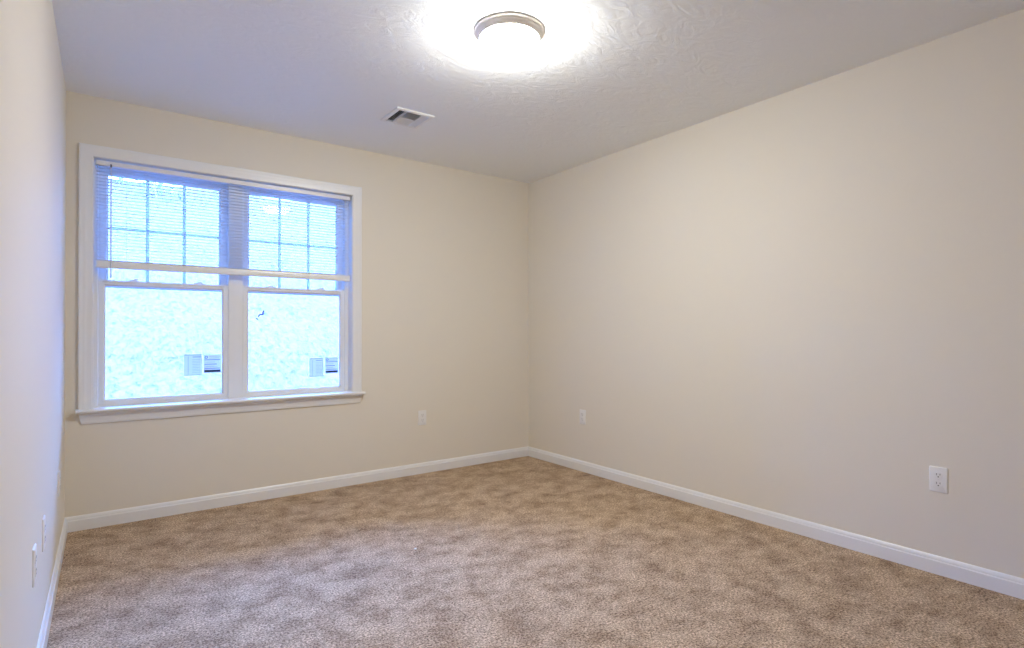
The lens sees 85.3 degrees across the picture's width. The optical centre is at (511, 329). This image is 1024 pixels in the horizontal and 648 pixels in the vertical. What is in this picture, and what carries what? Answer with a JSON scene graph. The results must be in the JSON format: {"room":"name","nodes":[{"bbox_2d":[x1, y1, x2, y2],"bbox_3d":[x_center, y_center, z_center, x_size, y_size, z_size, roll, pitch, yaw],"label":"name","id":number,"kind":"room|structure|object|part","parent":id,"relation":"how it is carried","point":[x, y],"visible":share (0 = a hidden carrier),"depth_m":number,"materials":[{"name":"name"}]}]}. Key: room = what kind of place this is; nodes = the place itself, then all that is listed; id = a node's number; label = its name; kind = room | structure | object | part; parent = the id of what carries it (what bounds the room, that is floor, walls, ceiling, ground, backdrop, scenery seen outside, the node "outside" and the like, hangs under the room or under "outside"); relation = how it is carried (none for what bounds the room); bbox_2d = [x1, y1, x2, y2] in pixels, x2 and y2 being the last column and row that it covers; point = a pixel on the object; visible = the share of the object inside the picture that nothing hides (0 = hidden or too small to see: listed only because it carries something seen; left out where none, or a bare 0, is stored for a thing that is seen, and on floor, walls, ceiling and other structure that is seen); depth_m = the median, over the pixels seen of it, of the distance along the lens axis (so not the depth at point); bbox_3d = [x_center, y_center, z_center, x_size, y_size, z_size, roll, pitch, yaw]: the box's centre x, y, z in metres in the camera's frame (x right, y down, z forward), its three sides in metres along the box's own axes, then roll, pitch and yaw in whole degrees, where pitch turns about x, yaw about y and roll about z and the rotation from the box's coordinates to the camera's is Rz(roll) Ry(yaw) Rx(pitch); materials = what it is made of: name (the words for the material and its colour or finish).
{"room":"empty bedroom","nodes":[
{"label":"empty bedroom","id":0,"kind":"room"},
{"bbox_2d":[0,0,65,647],"bbox_3d":[-1.057,-0.114,0.989,0.190,2.440,5.025,0,0,-36],"label":"wall","id":1,"kind":"structure","parent":0,"point":[32,82],"depth_m":1.60,"materials":[{"name":"beige paint"}]},
{"bbox_2d":[32,543,36,587],"bbox_3d":[-1.470,0.726,1.714,0.007,0.114,0.070,0,0,-36],"label":"wall outlet","id":2,"kind":"object","parent":1,"relation":"attached to","point":[34,551],"visible":1,"depth_m":1.69,"materials":[{"name":"white plastic"}]},
{"bbox_2d":[42,515,45,551],"bbox_3d":[-1.662,0.723,1.976,0.007,0.114,0.070,0,0,-36],"label":"wall outlet","id":3,"kind":"object","parent":1,"relation":"attached to","point":[44,516],"visible":1,"depth_m":1.95,"materials":[{"name":"white plastic"}]},
{"bbox_2d":[37,518,67,647],"bbox_3d":[-1.031,1.066,1.119,0.014,0.082,4.835,0,0,-36],"label":"baseboard","id":4,"kind":"structure","parent":1,"relation":"attached to","point":[47,617],"depth_m":2.23,"materials":[{"name":"white wood"}]},
{"bbox_2d":[58,470,59,496],"bbox_3d":[-2.159,0.733,2.654,0.007,0.114,0.070,0,0,-36],"label":"wall outlet","id":5,"kind":"object","parent":1,"relation":"attached to","point":[59,470],"visible":0.99,"depth_m":2.63,"materials":[{"name":"white plastic"}]},
{"bbox_2d":[64,91,527,517],"bbox_3d":[-1.216,-0.096,4.106,3.620,2.440,0.190,0,0,-36],"label":"wall","id":6,"kind":"structure","parent":0,"point":[445,249],"depth_m":4.13,"materials":[{"name":"beige paint"}]},
{"bbox_2d":[75,143,365,423],"bbox_3d":[-1.797,-0.253,3.643,1.660,1.573,0.232,0,0,-36],"label":"window","id":7,"kind":"structure","parent":6,"relation":"in","point":[234,396],"depth_m":3.61,"materials":[{"name":"white wood"}]},
{"bbox_3d":[-2.147,-0.258,3.455,0.710,1.433,0.090,0,0,-36],"label":"frame","id":8,"kind":"part","parent":7,"relation":"part of","materials":[{"name":"white plastic"}]},
{"bbox_3d":[-2.159,-0.602,3.473,0.676,0.710,0.033,0,0,-36],"label":"sash","id":9,"kind":"part","parent":7,"relation":"part of","materials":[{"name":"white plastic"}]},
{"bbox_3d":[-2.132,0.077,3.433,0.676,0.729,0.039,0,0,-36],"label":"sash","id":10,"kind":"part","parent":7,"relation":"part of","materials":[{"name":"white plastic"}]},
{"bbox_2d":[108,181,218,282],"bbox_3d":[-2.158,-0.602,3.472,0.586,0.620,0.006,0,0,-36],"label":"grille","id":11,"kind":"object","parent":7,"relation":"attached to","point":[183,234],"depth_m":3.51,"materials":[{"name":"white"}]},
{"bbox_2d":[96,159,349,281],"bbox_3d":[-1.773,-0.631,3.604,1.478,0.674,0.039,0,0,-36],"label":"mini blind","id":12,"kind":"object","parent":7,"relation":"attached to","point":[111,264],"visible":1,"depth_m":3.52,"materials":[{"name":"white plastic"}]},
{"bbox_3d":[-1.776,-0.371,3.606,1.476,0.040,0.026,0,0,-36],"label":"rail","id":13,"kind":"part","parent":12,"relation":"part of","materials":[{"name":"white plastic"}]},
{"bbox_3d":[-1.538,-0.600,3.928,0.678,0.710,0.033,0,0,-36],"label":"sash","id":14,"kind":"part","parent":7,"relation":"part of","materials":[{"name":"white plastic"}]},
{"bbox_2d":[249,199,335,288],"bbox_3d":[-1.537,-0.600,3.927,0.588,0.620,0.006,0,0,-36],"label":"grille","id":15,"kind":"object","parent":7,"relation":"attached to","point":[279,223],"depth_m":3.98,"materials":[{"name":"white"}]},
{"bbox_3d":[-1.511,0.080,3.888,0.678,0.729,0.039,0,0,-36],"label":"sash","id":16,"kind":"part","parent":7,"relation":"part of","materials":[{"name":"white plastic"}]},
{"bbox_3d":[-1.526,-0.255,3.910,0.712,1.433,0.090,0,0,-36],"label":"frame","id":17,"kind":"part","parent":7,"relation":"part of","materials":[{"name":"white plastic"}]},
{"bbox_2d":[65,446,527,532],"bbox_3d":[-1.155,1.083,4.017,3.240,0.082,0.014,0,0,-36],"label":"baseboard","id":18,"kind":"structure","parent":6,"relation":"attached to","point":[132,514],"depth_m":3.69,"materials":[{"name":"white wood"}]},
{"bbox_2d":[418,410,425,424],"bbox_3d":[-0.702,0.691,4.356,0.070,0.114,0.007,0,0,-36],"label":"wall outlet","id":19,"kind":"object","parent":6,"relation":"attached to","point":[421,414],"visible":1,"depth_m":4.35,"materials":[{"name":"white plastic"}]},
{"bbox_2d":[47,456,1023,647],"bbox_3d":[0.270,1.172,2.073,3.620,0.120,5.215,0,0,-36],"label":"floor","id":20,"kind":"structure","parent":0,"point":[527,551],"depth_m":2.51,"materials":[{"name":"beige carpet"}]},
{"bbox_2d":[52,0,1023,182],"bbox_3d":[0.269,-1.378,2.087,3.620,0.100,5.215,0,0,-36],"label":"ceiling","id":21,"kind":"structure","parent":0,"point":[603,78],"depth_m":2.74,"materials":[{"name":"white paint"}]},
{"bbox_2d":[380,106,434,128],"bbox_3d":[-0.654,-1.394,3.473,0.250,0.172,0.256,0,0,-36],"label":"ceiling vent","id":22,"kind":"object","parent":21,"relation":"in","point":[400,116],"visible":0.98,"depth_m":3.47,"materials":[{"name":"white metal"}]},
{"bbox_2d":[474,12,544,60],"bbox_3d":[-0.011,-1.274,2.480,0.314,0.104,0.314,0,0,-36],"label":"ceiling light","id":23,"kind":"object","parent":21,"relation":"attached to","point":[507,36],"visible":1,"depth_m":2.40,"materials":[{"name":"white glass"}]},
{"bbox_2d":[528,9,1023,578],"bbox_3d":[1.709,-0.104,3.018,0.190,2.440,5.025,0,0,-36],"label":"wall","id":24,"kind":"structure","parent":0,"point":[806,302],"depth_m":2.97,"materials":[{"name":"beige paint"}]},
{"bbox_2d":[580,409,585,424],"bbox_3d":[0.560,0.695,4.414,0.007,0.114,0.070,0,0,-36],"label":"wall outlet","id":25,"kind":"object","parent":24,"relation":"attached to","point":[582,412],"visible":1,"depth_m":4.40,"materials":[{"name":"white plastic"}]},
{"bbox_2d":[528,446,1023,599],"bbox_3d":[1.571,1.075,3.027,0.014,0.082,4.835,0,0,-36],"label":"baseboard","id":26,"kind":"structure","parent":24,"relation":"attached to","point":[1010,585],"depth_m":2.94,"materials":[{"name":"white wood"}]},
{"bbox_2d":[929,466,947,493],"bbox_3d":[1.941,0.683,2.531,0.007,0.114,0.070,0,0,-36],"label":"wall outlet","id":27,"kind":"object","parent":24,"relation":"attached to","point":[938,476],"visible":1,"depth_m":2.53,"materials":[{"name":"white plastic"}]},
{"bbox_2d":[934,481,942,487],"bbox_3d":[1.939,0.703,2.530,0.002,0.028,0.034,0,0,-36],"label":"receptacle","id":28,"kind":"object","parent":27,"relation":"attached to","point":[937,484],"depth_m":2.53,"materials":[{"name":"white plastic"}]},
{"bbox_2d":[934,472,942,478],"bbox_3d":[1.939,0.663,2.530,0.002,0.028,0.034,0,0,-36],"label":"receptacle","id":29,"kind":"object","parent":27,"relation":"attached to","point":[937,475],"depth_m":2.53,"materials":[{"name":"white plastic"}]},
{"label":"outside","id":30,"kind":"structure","parent":0,"visible":0},
{"bbox_2d":[105,178,338,398],"bbox_3d":[-5.077,-1.459,13.696,26.000,6.361,19.790,0,0,-36],"label":"building","id":31,"kind":"structure","parent":30,"point":[149,333],"depth_m":8.97,"materials":[{"name":"white"}]},
{"bbox_2d":[118,177,180,198],"bbox_3d":[-7.789,-5.183,18.512,20.066,3.718,5.173,0,0,-36],"label":"brush","id":32,"kind":"object","parent":31,"relation":"on","point":[161,184],"visible":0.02,"depth_m":15.31,"materials":[{"name":"grey"}]}
]}

